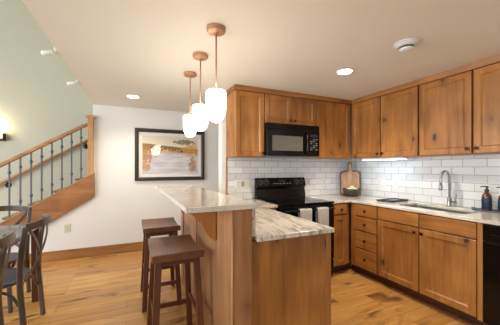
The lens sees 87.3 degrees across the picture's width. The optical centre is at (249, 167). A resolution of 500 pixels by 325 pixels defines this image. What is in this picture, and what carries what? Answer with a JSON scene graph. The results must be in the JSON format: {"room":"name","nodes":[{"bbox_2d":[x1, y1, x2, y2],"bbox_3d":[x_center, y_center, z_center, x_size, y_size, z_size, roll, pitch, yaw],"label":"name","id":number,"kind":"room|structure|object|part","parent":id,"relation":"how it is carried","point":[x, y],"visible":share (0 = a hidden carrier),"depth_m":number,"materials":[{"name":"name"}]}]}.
{"room":"kitchen","nodes":[
{"label":"kitchen","id":0,"kind":"room"},
{"bbox_2d":[0,0,92,221],"bbox_3d":[-3.462,-1.280,4.564,9.120,5.200,0.120,0,0,-24],"label":"wall","id":1,"kind":"structure","parent":0,"point":[38,105],"depth_m":4.41,"materials":[{"name":"green paint"}]},
{"bbox_2d":[0,131,5,140],"bbox_3d":[-4.090,-0.508,4.167,0.290,0.153,0.089,0,0,-24],"label":"wall sconce","id":2,"kind":"object","parent":1,"relation":"attached to","point":[2,135],"visible":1,"depth_m":4.18,"materials":[{"name":"white glass"}]},
{"bbox_2d":[0,139,87,187],"bbox_3d":[-3.520,-0.078,4.424,2.125,1.326,0.088,0,0,-24],"label":"wall handrail","id":3,"kind":"object","parent":1,"relation":"attached to","point":[85,146],"visible":0.76,"depth_m":4.41,"materials":[{"name":"brown wood"}]},
{"bbox_2d":[7,104,218,253],"bbox_3d":[-1.251,0.185,4.461,5.170,2.270,0.120,0,0,-24],"label":"wall","id":4,"kind":"structure","parent":0,"point":[120,203],"depth_m":4.06,"materials":[{"name":"white paint"}]},
{"bbox_2d":[64,224,70,232],"bbox_3d":[-2.629,0.870,3.771,0.080,0.120,0.009,0,0,-24],"label":"wall outlet","id":5,"kind":"object","parent":4,"relation":"attached to","point":[67,227],"visible":1,"depth_m":3.77,"materials":[{"name":"beige plastic"}]},
{"bbox_2d":[10,242,142,265],"bbox_3d":[-1.346,1.249,4.343,4.800,0.142,0.018,0,0,-24],"label":"baseboard","id":6,"kind":"structure","parent":4,"relation":"attached to","point":[68,254],"depth_m":3.87,"materials":[{"name":"brown wood"}]},
{"bbox_2d":[135,128,204,180],"bbox_3d":[-1.307,-0.211,4.351,1.113,0.838,0.033,0,0,-24],"label":"framed picture","id":7,"kind":"object","parent":4,"relation":"attached to","point":[160,154],"visible":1,"depth_m":4.34,"materials":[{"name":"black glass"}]},
{"bbox_2d":[142,135,197,173],"bbox_3d":[-1.310,-0.211,4.357,0.889,0.622,0.002,0,0,-24],"label":"print","id":8,"kind":"object","parent":7,"relation":"attached to","point":[161,154],"depth_m":4.34},
{"bbox_2d":[2,251,470,324],"bbox_3d":[-1.656,1.370,0.541,9.120,0.100,9.100,0,0,-24],"label":"floor","id":9,"kind":"structure","parent":0,"point":[104,289],"depth_m":2.62,"materials":[{"name":"brown wood"}]},
{"bbox_2d":[0,230,15,324],"bbox_3d":[-1.694,0.862,1.472,0.552,0.920,0.485,0,0,-24],"label":"dining chair","id":10,"kind":"object","parent":9,"relation":"on","point":[9,236],"visible":1,"depth_m":1.71,"materials":[{"name":"brown wood"}]},
{"bbox_3d":[-1.643,0.882,1.735,0.071,0.878,0.048,0,0,-24],"label":"leg","id":11,"kind":"part","parent":10,"relation":"part of","materials":[{"name":"brown wood"}]},
{"bbox_3d":[-1.493,0.439,1.563,0.111,0.074,0.478,0,0,-24],"label":"rail","id":12,"kind":"part","parent":10,"relation":"part of","materials":[{"name":"brown wood"}]},
{"bbox_2d":[0,205,31,312],"bbox_3d":[-2.479,0.862,2.540,0.485,0.920,0.552,0,0,-24],"label":"dining chair","id":13,"kind":"object","parent":9,"relation":"on","point":[28,210],"visible":0.59,"depth_m":2.75,"materials":[{"name":"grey wood"}]},
{"bbox_3d":[-2.201,1.105,2.397,0.078,0.432,0.041,0,0,23],"label":"leg","id":14,"kind":"part","parent":13,"relation":"part of","materials":[{"name":"brown wood"}]},
{"bbox_3d":[-2.446,0.879,2.467,0.430,0.031,0.390,0,0,-24],"label":"seat","id":15,"kind":"part","parent":13,"relation":"part of","materials":[{"name":"fabric"}]},
{"bbox_3d":[-2.569,0.439,2.741,0.478,0.074,0.111,0,0,-24],"label":"rail","id":16,"kind":"part","parent":13,"relation":"part of","materials":[{"name":"brown wood"}]},
{"bbox_3d":[-2.342,0.882,2.770,0.048,0.878,0.071,0,0,-24],"label":"leg","id":17,"kind":"part","parent":13,"relation":"part of","materials":[{"name":"brown wood"}]},
{"bbox_2d":[0,224,41,301],"bbox_3d":[-2.193,0.939,1.585,1.035,0.762,1.885,0,0,-24],"label":"dining table","id":18,"kind":"object","parent":9,"relation":"on","point":[17,228],"visible":0.28,"depth_m":2.56,"materials":[{"name":"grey wood"}]},
{"bbox_3d":[-2.124,0.954,2.605,0.072,0.733,0.072,0,0,-24],"label":"leg","id":19,"kind":"part","parent":18,"relation":"part of","materials":[{"name":"red wood"}]},
{"bbox_2d":[2,214,52,324],"bbox_3d":[-1.926,0.862,2.088,0.552,0.920,0.485,0,0,-24],"label":"dining chair","id":20,"kind":"object","parent":9,"relation":"on","point":[12,276],"visible":0.97,"depth_m":2.02,"materials":[{"name":"wood"}]},
{"bbox_3d":[-1.999,0.879,2.055,0.390,0.031,0.430,0,0,-24],"label":"seat","id":21,"kind":"part","parent":20,"relation":"part of","materials":[{"name":"fabric"}]},
{"bbox_3d":[-1.696,0.882,1.952,0.071,0.878,0.048,0,0,-24],"label":"leg","id":22,"kind":"part","parent":20,"relation":"part of","materials":[{"name":"brown wood"}]},
{"bbox_3d":[-1.724,0.439,2.179,0.111,0.074,0.478,0,0,-24],"label":"rail","id":23,"kind":"part","parent":20,"relation":"part of","materials":[{"name":"brown wood"}]},
{"bbox_3d":[-1.875,0.882,2.351,0.071,0.878,0.048,0,0,-24],"label":"leg","id":24,"kind":"part","parent":20,"relation":"part of","materials":[{"name":"brown wood"}]},
{"bbox_2d":[0,115,95,225],"bbox_3d":[-2.624,0.249,4.291,3.665,2.262,1.056,0,0,-24],"label":"staircase","id":25,"kind":"structure","parent":9,"relation":"on","point":[62,200],"depth_m":3.71,"materials":[{"name":"brown wood"}]},
{"bbox_3d":[-3.163,0.650,3.506,1.705,1.064,0.050,0,0,-24],"label":"shoe rail","id":26,"kind":"part","parent":25,"relation":"part of","materials":[{"name":"brown wood"}]},
{"bbox_3d":[-3.163,-0.118,3.506,1.716,1.086,0.058,0,0,-24],"label":"handrail","id":27,"kind":"part","parent":25,"relation":"part of","materials":[{"name":"brown wood"}]},
{"bbox_3d":[-2.352,-0.312,3.867,0.070,0.837,0.058,0,0,-24],"label":"newel post","id":28,"kind":"part","parent":25,"relation":"part of","materials":[{"name":"brown wood"}]},
{"bbox_2d":[140,217,181,312],"bbox_3d":[-0.920,0.940,2.680,0.358,0.761,0.498,0,0,-24],"label":"bar stool","id":29,"kind":"object","parent":9,"relation":"on","point":[158,226],"visible":0.91,"depth_m":2.52,"materials":[{"name":"brown wood"}]},
{"bbox_3d":[-1.132,0.963,2.807,0.118,0.714,0.056,0,0,33],"label":"leg","id":30,"kind":"part","parent":29,"relation":"part of","materials":[{"name":"brown wood"}]},
{"bbox_3d":[-0.966,0.963,2.438,0.056,0.714,0.118,0,0,9],"label":"leg","id":31,"kind":"part","parent":29,"relation":"part of","materials":[{"name":"brown wood"}]},
{"bbox_3d":[-0.920,0.585,2.680,0.336,0.052,0.480,0,0,-24],"label":"seat","id":32,"kind":"part","parent":29,"relation":"part of","materials":[{"name":"brown wood"}]},
{"bbox_3d":[-0.875,0.963,2.922,0.056,0.714,0.118,0,0,9],"label":"leg","id":33,"kind":"part","parent":29,"relation":"part of","materials":[{"name":"brown wood"}]},
{"bbox_3d":[-0.709,0.963,2.554,0.118,0.714,0.056,0,0,33],"label":"leg","id":34,"kind":"part","parent":29,"relation":"part of","materials":[{"name":"brown wood"}]},
{"bbox_2d":[147,234,203,324],"bbox_3d":[-0.559,0.940,1.927,0.358,0.761,0.498,0,0,-24],"label":"bar stool","id":35,"kind":"object","parent":9,"relation":"on","point":[178,249],"visible":1,"depth_m":1.80,"materials":[{"name":"brown wood"}]},
{"bbox_3d":[-0.770,0.963,2.053,0.118,0.714,0.056,0,0,33],"label":"leg","id":36,"kind":"part","parent":35,"relation":"part of","materials":[{"name":"brown wood"}]},
{"bbox_3d":[-0.605,0.963,1.685,0.056,0.714,0.118,0,0,9],"label":"leg","id":37,"kind":"part","parent":35,"relation":"part of","materials":[{"name":"brown wood"}]},
{"bbox_3d":[-0.559,0.585,1.927,0.336,0.052,0.480,0,0,-24],"label":"seat","id":38,"kind":"part","parent":35,"relation":"part of","materials":[{"name":"brown wood"}]},
{"bbox_3d":[-0.513,0.963,2.169,0.056,0.714,0.118,0,0,9],"label":"leg","id":39,"kind":"part","parent":35,"relation":"part of","materials":[{"name":"brown wood"}]},
{"bbox_3d":[-0.348,0.963,1.801,0.118,0.714,0.056,0,0,33],"label":"leg","id":40,"kind":"part","parent":35,"relation":"part of","materials":[{"name":"brown wood"}]},
{"bbox_2d":[181,209,255,324],"bbox_3d":[-0.489,0.779,2.250,0.381,1.082,1.748,0,0,-24],"label":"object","id":41,"kind":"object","parent":9,"relation":"on","point":[225,237],"depth_m":1.58,"materials":[{"name":"brown wood"}]},
{"bbox_3d":[-0.775,0.730,3.001,0.006,0.981,0.145,0,0,-24],"label":"panel","id":42,"kind":"part","parent":41,"relation":"part of","materials":[{"name":"brown wood"}]},
{"bbox_3d":[-0.604,0.730,2.620,0.006,0.981,0.618,0,0,-24],"label":"panel","id":43,"kind":"part","parent":41,"relation":"part of","materials":[{"name":"brown wood"}]},
{"bbox_3d":[-0.513,1.272,2.411,0.012,0.097,1.435,0,0,-24],"label":"rail","id":44,"kind":"part","parent":41,"relation":"part of","materials":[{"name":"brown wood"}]},
{"bbox_3d":[-0.339,0.730,2.030,0.006,0.981,0.590,0,0,-24],"label":"panel","id":45,"kind":"part","parent":41,"relation":"part of","materials":[{"name":"brown wood"}]},
{"bbox_2d":[157,185,257,213],"bbox_3d":[-0.505,0.223,2.246,0.416,0.030,1.772,0,0,-24],"label":"countertop","id":46,"kind":"structure","parent":41,"relation":"on","point":[189,198],"depth_m":1.67,"materials":[{"name":"beige stone"}]},
{"bbox_3d":[-0.158,0.779,1.619,0.012,1.081,0.282,0,0,-24],"label":"corner post","id":47,"kind":"part","parent":41,"relation":"part of","materials":[{"name":"brown wood"}]},
{"bbox_3d":[-0.045,0.779,1.506,0.124,1.081,0.014,0,0,-24],"label":"panel","id":48,"kind":"part","parent":41,"relation":"part of","materials":[{"name":"brown wood"}]},
{"bbox_2d":[252,233,330,324],"bbox_3d":[0.080,0.879,2.151,0.624,0.882,1.064,0,0,-24],"label":"base cabinet","id":49,"kind":"object","parent":9,"relation":"on","point":[291,277],"visible":0.48,"depth_m":1.66,"materials":[{"name":"brown wood"}]},
{"bbox_2d":[243,199,333,241],"bbox_3d":[0.046,0.421,2.480,0.779,0.030,1.733,0,0,-24],"label":"countertop","id":50,"kind":"structure","parent":49,"relation":"on","point":[271,224],"depth_m":1.81,"materials":[{"name":"beige stone"}]},
{"bbox_2d":[255,177,334,274],"bbox_3d":[0.548,0.727,3.256,0.760,1.186,0.703,0,0,-24],"label":"range","id":51,"kind":"object","parent":9,"relation":"on","point":[288,193],"visible":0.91,"depth_m":3.38,"materials":[{"name":"black metal"}]},
{"bbox_3d":[0.427,0.188,3.518,0.300,0.072,0.026,0,0,-24],"label":"control panel","id":52,"kind":"part","parent":51,"relation":"part of","materials":[{"name":"black ceramic"}]},
{"bbox_2d":[257,197,333,206],"bbox_3d":[0.550,0.413,3.251,0.760,0.022,0.573,0,0,-24],"label":"cooktop","id":53,"kind":"object","parent":51,"relation":"in","point":[280,201],"depth_m":3.12,"materials":[{"name":"black ceramic"}]},
{"bbox_2d":[298,208,311,220],"bbox_3d":[0.615,0.587,2.910,0.160,0.270,0.055,0,0,-24],"label":"dish towel","id":54,"kind":"object","parent":51,"relation":"hanging from","point":[306,214],"visible":0.58,"depth_m":2.90,"materials":[{"name":"fabric"}]},
{"bbox_3d":[0.660,0.760,3.006,0.752,0.650,0.036,0,0,-24],"label":"oven door","id":55,"kind":"part","parent":51,"relation":"part of","materials":[{"name":"black ceramic"}]},
{"bbox_3d":[0.687,0.474,2.946,0.684,0.023,0.023,0,0,-24],"label":"handle","id":56,"kind":"part","parent":51,"relation":"part of","materials":[{"name":"metal"}]},
{"bbox_2d":[316,207,328,225],"bbox_3d":[0.832,0.597,3.007,0.156,0.290,0.054,0,0,-24],"label":"dish towel","id":57,"kind":"object","parent":51,"relation":"hanging from","point":[322,214],"visible":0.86,"depth_m":2.99,"materials":[{"name":"fabric"}]},
{"bbox_3d":[0.659,1.179,3.008,0.752,0.162,0.032,0,0,-24],"label":"storage drawer","id":58,"kind":"part","parent":51,"relation":"part of","materials":[{"name":"black metal"}]},
{"bbox_2d":[332,203,350,269],"bbox_3d":[1.064,0.878,3.537,0.389,0.881,0.655,0,0,-24],"label":"base cabinet","id":59,"kind":"object","parent":9,"relation":"on","point":[341,211],"visible":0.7,"depth_m":3.26,"materials":[{"name":"brown wood"}]},
{"bbox_3d":[1.107,0.896,3.256,0.232,0.617,0.050,0,0,-24],"label":"door","id":60,"kind":"part","parent":59,"relation":"part of","materials":[{"name":"brown wood"}]},
{"bbox_3d":[1.107,0.510,3.256,0.232,0.129,0.050,0,0,-24],"label":"drawer","id":61,"kind":"part","parent":59,"relation":"part of","materials":[{"name":"brown wood"}]},
{"bbox_2d":[333,267,350,272],"bbox_3d":[1.151,1.309,3.345,0.390,0.022,0.012,0,0,-24],"label":"trim","id":62,"kind":"structure","parent":9,"relation":"on","point":[348,268],"depth_m":3.35,"materials":[{"name":"brown wood"}]},
{"bbox_2d":[351,202,382,280],"bbox_3d":[1.606,0.878,3.296,0.647,0.881,0.471,0,0,-24],"label":"base cabinet","id":63,"kind":"object","parent":9,"relation":"on","point":[364,218],"visible":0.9,"depth_m":3.12,"materials":[{"name":"brown wood"}]},
{"bbox_3d":[1.391,1.097,3.119,0.050,0.223,0.308,0,0,-24],"label":"drawer","id":64,"kind":"part","parent":63,"relation":"part of","materials":[{"name":"brown wood"}]},
{"bbox_3d":[1.391,0.873,3.119,0.050,0.203,0.308,0,0,-24],"label":"drawer","id":65,"kind":"part","parent":63,"relation":"part of","materials":[{"name":"brown wood"}]},
{"bbox_3d":[1.391,0.679,3.119,0.050,0.162,0.308,0,0,-24],"label":"drawer","id":66,"kind":"part","parent":63,"relation":"part of","materials":[{"name":"brown wood"}]},
{"bbox_3d":[1.391,0.516,3.119,0.050,0.141,0.308,0,0,-24],"label":"drawer","id":67,"kind":"part","parent":63,"relation":"part of","materials":[{"name":"brown wood"}]},
{"bbox_2d":[351,267,478,324],"bbox_3d":[1.620,1.309,2.762,0.012,0.022,1.434,0,0,-24],"label":"trim","id":68,"kind":"structure","parent":9,"relation":"on","point":[352,268],"depth_m":2.60,"materials":[{"name":"brown wood"}]},
{"bbox_2d":[378,207,487,324],"bbox_3d":[1.906,0.878,2.636,0.642,0.881,0.972,0,0,-24],"label":"base cabinet","id":69,"kind":"object","parent":9,"relation":"on","point":[437,260],"visible":0.83,"depth_m":2.41,"materials":[{"name":"brown wood"}]},
{"bbox_3d":[1.554,0.895,2.754,0.050,0.620,0.461,0,0,-24],"label":"door","id":70,"kind":"part","parent":69,"relation":"part of","materials":[{"name":"brown wood"}]},
{"bbox_3d":[1.554,0.510,2.754,0.050,0.129,0.461,0,0,-24],"label":"false drawer","id":71,"kind":"part","parent":69,"relation":"part of","materials":[{"name":"brown wood"}]},
{"bbox_2d":[305,194,499,225],"bbox_3d":[1.783,0.421,2.573,0.922,0.030,2.990,0,0,-24],"label":"countertop","id":72,"kind":"structure","parent":69,"relation":"on","point":[475,216],"depth_m":2.75,"materials":[{"name":"beige stone"}]},
{"bbox_2d":[340,162,360,194],"bbox_3d":[1.506,0.158,3.940,0.284,0.493,0.115,0,0,17],"label":"cutting board","id":73,"kind":"object","parent":72,"relation":"on","point":[348,178],"visible":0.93,"depth_m":3.93,"materials":[{"name":"brown wood"}]},
{"bbox_2d":[343,188,360,196],"bbox_3d":[1.459,0.351,3.748,0.253,0.108,0.253,0,0,-24],"label":"fruit bowl","id":74,"kind":"object","parent":72,"relation":"on","point":[348,192],"visible":0.91,"depth_m":3.65,"materials":[{"name":"brown wood"}]},
{"bbox_2d":[376,198,408,201],"bbox_3d":[1.725,0.394,3.174,0.385,0.024,0.165,0,0,-24],"label":"serving tray","id":75,"kind":"object","parent":72,"relation":"on","point":[388,199],"visible":1,"depth_m":3.15,"materials":[{"name":"metal"}]},
{"bbox_2d":[409,206,470,213],"bbox_3d":[1.903,0.531,2.660,0.374,0.189,0.674,0,0,-24],"label":"sink","id":76,"kind":"object","parent":72,"relation":"in","point":[423,207],"visible":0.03,"depth_m":2.78,"materials":[{"name":"metal"}]},
{"bbox_2d":[438,170,456,205],"bbox_3d":[2.058,0.215,2.729,0.201,0.380,0.100,0,0,-24],"label":"faucet","id":77,"kind":"object","parent":72,"relation":"on","point":[449,198],"visible":0.99,"depth_m":2.76,"materials":[{"name":"metal"}]},
{"bbox_3d":[2.045,0.173,2.746,0.175,0.295,0.025,0,0,-24],"label":"spout","id":78,"kind":"part","parent":77,"relation":"part of","materials":[{"name":"metal"}]},
{"bbox_2d":[471,207,499,212],"bbox_3d":[2.253,0.394,2.389,0.121,0.023,0.398,0,0,-24],"label":"soap tray","id":79,"kind":"object","parent":72,"relation":"on","point":[473,208],"visible":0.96,"depth_m":2.45,"materials":[{"name":"blue stone"}]},
{"bbox_2d":[480,186,491,210],"bbox_3d":[2.221,0.285,2.457,0.076,0.229,0.076,0,0,-7],"label":"soap bottle","id":80,"kind":"object","parent":79,"relation":"on","point":[486,199],"visible":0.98,"depth_m":2.44,"materials":[{"name":"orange glass"}]},
{"bbox_2d":[496,187,499,211],"bbox_3d":[2.271,0.285,2.346,0.076,0.229,0.076,0,0,-7],"label":"soap bottle","id":81,"kind":"object","parent":79,"relation":"on","point":[496,187],"visible":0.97,"depth_m":2.35,"materials":[{"name":"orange glass"}]},
{"bbox_3d":[1.747,0.510,2.326,0.050,0.129,0.457,0,0,-24],"label":"false drawer","id":82,"kind":"part","parent":69,"relation":"part of","materials":[{"name":"brown wood"}]},
{"bbox_3d":[1.747,0.895,2.326,0.050,0.620,0.457,0,0,-24],"label":"door","id":83,"kind":"part","parent":69,"relation":"part of","materials":[{"name":"brown wood"}]},
{"bbox_2d":[483,224,499,324],"bbox_3d":[2.223,0.880,1.910,0.641,0.876,0.600,0,0,-24],"label":"dishwasher","id":84,"kind":"object","parent":9,"relation":"on","point":[491,233],"visible":1,"depth_m":2.02,"materials":[{"name":"black plastic"}]},
{"bbox_3d":[1.970,0.508,1.797,0.033,0.128,0.596,0,0,-24],"label":"control panel","id":85,"kind":"part","parent":84,"relation":"part of","materials":[{"name":"black ceramic"}]},
{"bbox_3d":[1.942,0.520,1.784,0.024,0.026,0.480,0,0,-24],"label":"handle","id":86,"kind":"part","parent":84,"relation":"part of","materials":[{"name":"black plastic"}]},
{"bbox_2d":[22,0,499,112],"bbox_3d":[0.732,-1.080,1.613,3.885,0.260,9.100,0,0,-24],"label":"ceiling","id":87,"kind":"structure","parent":0,"point":[114,49],"depth_m":1.95,"materials":[{"name":"paint"}]},
{"bbox_2d":[41,47,58,55],"bbox_3d":[-1.639,-0.961,2.140,0.112,0.099,0.073,0,0,-24],"label":"spotlight","id":88,"kind":"object","parent":87,"relation":"attached to","point":[46,52],"visible":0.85,"depth_m":2.12,"materials":[{"name":"white metal"}]},
{"bbox_2d":[67,79,78,85],"bbox_3d":[-1.969,-0.961,2.912,0.112,0.099,0.073,0,0,-24],"label":"spotlight","id":89,"kind":"object","parent":87,"relation":"attached to","point":[70,82],"visible":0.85,"depth_m":2.90,"materials":[{"name":"white metal"}]},
{"bbox_2d":[126,95,139,97],"bbox_3d":[-1.558,-0.946,3.490,0.171,0.006,0.171,0,0,-24],"label":"recessed light","id":90,"kind":"object","parent":87,"relation":"in","point":[128,96],"visible":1,"depth_m":3.48,"materials":[{"name":"white plastic"}]},
{"bbox_2d":[183,71,196,136],"bbox_3d":[-0.600,-0.628,2.624,0.135,0.642,0.141,0,0,-24],"label":"pendant lamp","id":91,"kind":"object","parent":87,"relation":"hanging from","point":[189,129],"visible":0.9,"depth_m":2.58,"materials":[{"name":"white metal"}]},
{"bbox_3d":[-0.600,-0.414,2.629,0.132,0.215,0.132,0,0,-24],"label":"lamp shade","id":92,"kind":"part","parent":91,"relation":"part of","materials":[{"name":"white glass"}]},
{"bbox_3d":[-0.600,-0.713,2.629,0.011,0.395,0.011,0,0,-24],"label":"rod","id":93,"kind":"part","parent":91,"relation":"part of","materials":[{"name":"orange metal"}]},
{"bbox_2d":[192,52,207,130],"bbox_3d":[-0.416,-0.628,2.195,0.135,0.642,0.141,0,0,-24],"label":"pendant lamp","id":94,"kind":"object","parent":87,"relation":"hanging from","point":[199,112],"visible":0.91,"depth_m":2.15,"materials":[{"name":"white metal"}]},
{"bbox_3d":[-0.416,-0.414,2.199,0.132,0.215,0.132,0,0,-24],"label":"lamp shade","id":95,"kind":"part","parent":94,"relation":"part of","materials":[{"name":"white glass"}]},
{"bbox_3d":[-0.416,-0.713,2.199,0.011,0.395,0.011,0,0,-24],"label":"rod","id":96,"kind":"part","parent":94,"relation":"part of","materials":[{"name":"orange metal"}]},
{"bbox_2d":[205,23,225,122],"bbox_3d":[-0.230,-0.628,1.776,0.135,0.642,0.141,0,0,-24],"label":"pendant lamp","id":97,"kind":"object","parent":87,"relation":"hanging from","point":[215,98],"visible":1,"depth_m":1.74,"materials":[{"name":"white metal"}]},
{"bbox_3d":[-0.230,-0.713,1.780,0.011,0.395,0.011,0,0,-24],"label":"rod","id":98,"kind":"part","parent":97,"relation":"part of","materials":[{"name":"orange metal"}]},
{"bbox_3d":[-0.230,-0.414,1.780,0.132,0.215,0.132,0,0,-24],"label":"lamp shade","id":99,"kind":"part","parent":97,"relation":"part of","materials":[{"name":"white glass"}]},
{"bbox_2d":[235,84,351,104],"bbox_3d":[0.641,-0.922,3.349,1.770,0.054,0.040,0,0,-24],"label":"trim","id":100,"kind":"structure","parent":87,"relation":"attached to","point":[238,87],"depth_m":3.28,"materials":[{"name":"brown wood"}]},
{"bbox_2d":[336,68,353,74],"bbox_3d":[0.934,-0.946,2.581,0.171,0.006,0.171,0,0,-24],"label":"recessed light","id":101,"kind":"object","parent":87,"relation":"in","point":[344,71],"visible":1,"depth_m":2.58,"materials":[{"name":"white plastic"}]},
{"bbox_2d":[338,69,351,73],"bbox_3d":[0.934,-0.948,2.581,0.136,0.002,0.136,0,0,-24],"label":"diffuser","id":102,"kind":"object","parent":101,"relation":"attached to","point":[342,71],"depth_m":2.58,"materials":[{"name":"white plastic"}]},
{"bbox_2d":[393,38,419,52],"bbox_3d":[1.195,-0.918,2.001,0.176,0.061,0.176,0,0,-24],"label":"smoke detector","id":103,"kind":"object","parent":87,"relation":"attached to","point":[405,45],"visible":1,"depth_m":1.96,"materials":[{"name":"white plastic"}]},
{"bbox_2d":[351,54,499,103],"bbox_3d":[1.836,-0.922,2.799,0.040,0.054,1.938,0,0,-24],"label":"trim","id":104,"kind":"structure","parent":87,"relation":"attached to","point":[495,59],"depth_m":2.67,"materials":[{"name":"brown wood"}]},
{"bbox_2d":[219,108,350,250],"bbox_3d":[0.595,0.185,3.756,2.140,2.270,0.138,0,0,-24],"label":"wall","id":105,"kind":"structure","parent":0,"point":[312,170],"depth_m":3.60,"materials":[{"name":"white paint"}]},
{"bbox_2d":[226,158,227,194],"bbox_3d":[-0.292,0.139,3.284,0.020,0.534,0.012,0,0,-24],"label":"trim","id":106,"kind":"structure","parent":105,"relation":"attached to","point":[226,158],"depth_m":3.28,"materials":[{"name":"brown wood"}]},
{"bbox_2d":[226,84,235,95],"bbox_3d":[-0.236,-0.922,3.124,0.014,0.054,0.347,0,0,-24],"label":"trim","id":107,"kind":"structure","parent":105,"relation":"attached to","point":[233,87],"depth_m":3.07,"materials":[{"name":"brown wood"}]},
{"bbox_2d":[235,179,249,188],"bbox_3d":[-0.097,0.208,3.364,0.194,0.116,0.009,0,0,-24],"label":"switch plate","id":108,"kind":"object","parent":105,"relation":"attached to","point":[242,183],"visible":1,"depth_m":3.36,"materials":[{"name":"beige plastic"}]},
{"bbox_2d":[226,90,263,157],"bbox_3d":[-0.057,-0.538,3.202,0.375,0.819,0.352,0,0,-24],"label":"upper cabinet","id":109,"kind":"object","parent":105,"relation":"attached to","point":[244,109],"visible":0.89,"depth_m":3.08,"materials":[{"name":"brown wood"}]},
{"bbox_2d":[228,155,350,198],"bbox_3d":[0.657,0.103,3.712,2.061,0.606,0.008,0,0,-24],"label":"tile backsplash","id":110,"kind":"structure","parent":105,"relation":"attached to","point":[312,170],"depth_m":3.66,"materials":[{"name":"white tile"}]},
{"bbox_2d":[264,94,315,125],"bbox_3d":[0.465,-0.745,3.436,0.764,0.406,0.352,0,0,-24],"label":"upper cabinet","id":111,"kind":"object","parent":105,"relation":"attached to","point":[277,109],"visible":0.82,"depth_m":3.28,"materials":[{"name":"brown wood"}]},
{"bbox_3d":[0.345,-0.718,3.243,0.378,0.343,0.050,0,0,-24],"label":"door","id":112,"kind":"part","parent":111,"relation":"part of","materials":[{"name":"brown wood"}]},
{"bbox_2d":[259,122,318,157],"bbox_3d":[0.485,-0.335,3.388,0.762,0.406,0.435,0,0,-24],"label":"microwave","id":113,"kind":"object","parent":111,"relation":"attached to","point":[281,140],"visible":0.97,"depth_m":3.21,"materials":[{"name":"black metal"}]},
{"bbox_3d":[0.463,-0.304,3.207,0.574,0.320,0.028,0,0,-24],"label":"door","id":114,"kind":"part","parent":113,"relation":"part of","materials":[{"name":"black ceramic"}]},
{"bbox_3d":[0.714,-0.305,3.282,0.026,0.270,0.054,0,0,-38],"label":"handle","id":115,"kind":"part","parent":113,"relation":"part of","materials":[{"name":"black ceramic"}]},
{"bbox_3d":[0.811,-0.304,3.365,0.186,0.320,0.024,0,0,-24],"label":"control panel","id":116,"kind":"part","parent":113,"relation":"part of","materials":[{"name":"black plastic"}]},
{"bbox_3d":[0.693,-0.718,3.399,0.368,0.343,0.050,0,0,-24],"label":"door","id":117,"kind":"part","parent":111,"relation":"part of","materials":[{"name":"brown wood"}]},
{"bbox_2d":[321,178,325,185],"bbox_3d":[1.097,0.212,3.901,0.075,0.115,0.009,0,0,-24],"label":"wall outlet","id":118,"kind":"object","parent":105,"relation":"attached to","point":[323,180],"visible":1,"depth_m":3.90,"materials":[{"name":"white plastic"}]},
{"bbox_2d":[302,100,349,158],"bbox_3d":[1.095,-0.538,3.732,0.624,0.819,0.328,0,0,-24],"label":"upper cabinet","id":119,"kind":"object","parent":105,"relation":"attached to","point":[332,119],"visible":0.61,"depth_m":3.59,"materials":[{"name":"brown wood"}]},
{"bbox_3d":[1.139,-0.511,3.599,0.586,0.756,0.050,0,0,-24],"label":"door","id":120,"kind":"part","parent":119,"relation":"part of","materials":[{"name":"brown wood"}]},
{"bbox_2d":[351,108,499,209],"bbox_3d":[2.951,0.185,1.256,0.128,2.270,6.630,0,0,-24],"label":"wall","id":121,"kind":"structure","parent":0,"point":[418,177],"depth_m":3.00,"materials":[{"name":"white tile"}]},
{"bbox_2d":[377,178,384,186],"bbox_3d":[1.814,0.207,3.622,0.009,0.115,0.122,0,0,-24],"label":"wall outlet","id":122,"kind":"object","parent":121,"relation":"attached to","point":[380,182],"visible":1,"depth_m":3.63,"materials":[{"name":"white plastic"}]},
{"bbox_2d":[352,86,432,158],"bbox_3d":[1.756,-0.538,3.338,0.344,0.819,0.968,0,0,-24],"label":"upper cabinet","id":123,"kind":"object","parent":121,"relation":"attached to","point":[387,125],"visible":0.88,"depth_m":3.18,"materials":[{"name":"brown wood"}]},
{"bbox_3d":[1.550,-0.511,3.496,0.050,0.756,0.461,0,0,-24],"label":"door","id":124,"kind":"part","parent":123,"relation":"part of","materials":[{"name":"brown wood"}]},
{"bbox_2d":[361,157,408,160],"bbox_3d":[1.699,-0.114,3.347,0.090,0.030,0.620,0,0,-24],"label":"light","id":125,"kind":"object","parent":123,"relation":"attached to","point":[385,158],"visible":0.95,"depth_m":3.25,"materials":[{"name":"white plastic"}]},
{"bbox_3d":[1.745,-0.511,3.063,0.050,0.756,0.463,0,0,-24],"label":"door","id":126,"kind":"part","parent":123,"relation":"part of","materials":[{"name":"brown wood"}]},
{"bbox_2d":[351,154,499,209],"bbox_3d":[2.249,0.103,2.673,0.008,0.606,3.191,0,0,-24],"label":"tile backsplash","id":127,"kind":"structure","parent":121,"relation":"attached to","point":[418,177],"depth_m":2.99,"materials":[{"name":"white tile"}]},
{"bbox_2d":[419,62,499,155],"bbox_3d":[2.162,-0.538,2.434,0.344,0.819,1.006,0,0,-24],"label":"upper cabinet","id":128,"kind":"object","parent":121,"relation":"attached to","point":[459,114],"visible":0.97,"depth_m":2.47,"materials":[{"name":"brown wood"}]},
{"bbox_3d":[1.944,-0.511,2.618,0.050,0.756,0.476,0,0,-24],"label":"door","id":129,"kind":"part","parent":128,"relation":"part of","materials":[{"name":"brown wood"}]},
{"bbox_3d":[2.151,-0.511,2.157,0.050,0.756,0.502,0,0,-24],"label":"door","id":130,"kind":"part","parent":128,"relation":"part of","materials":[{"name":"brown wood"}]}
]}

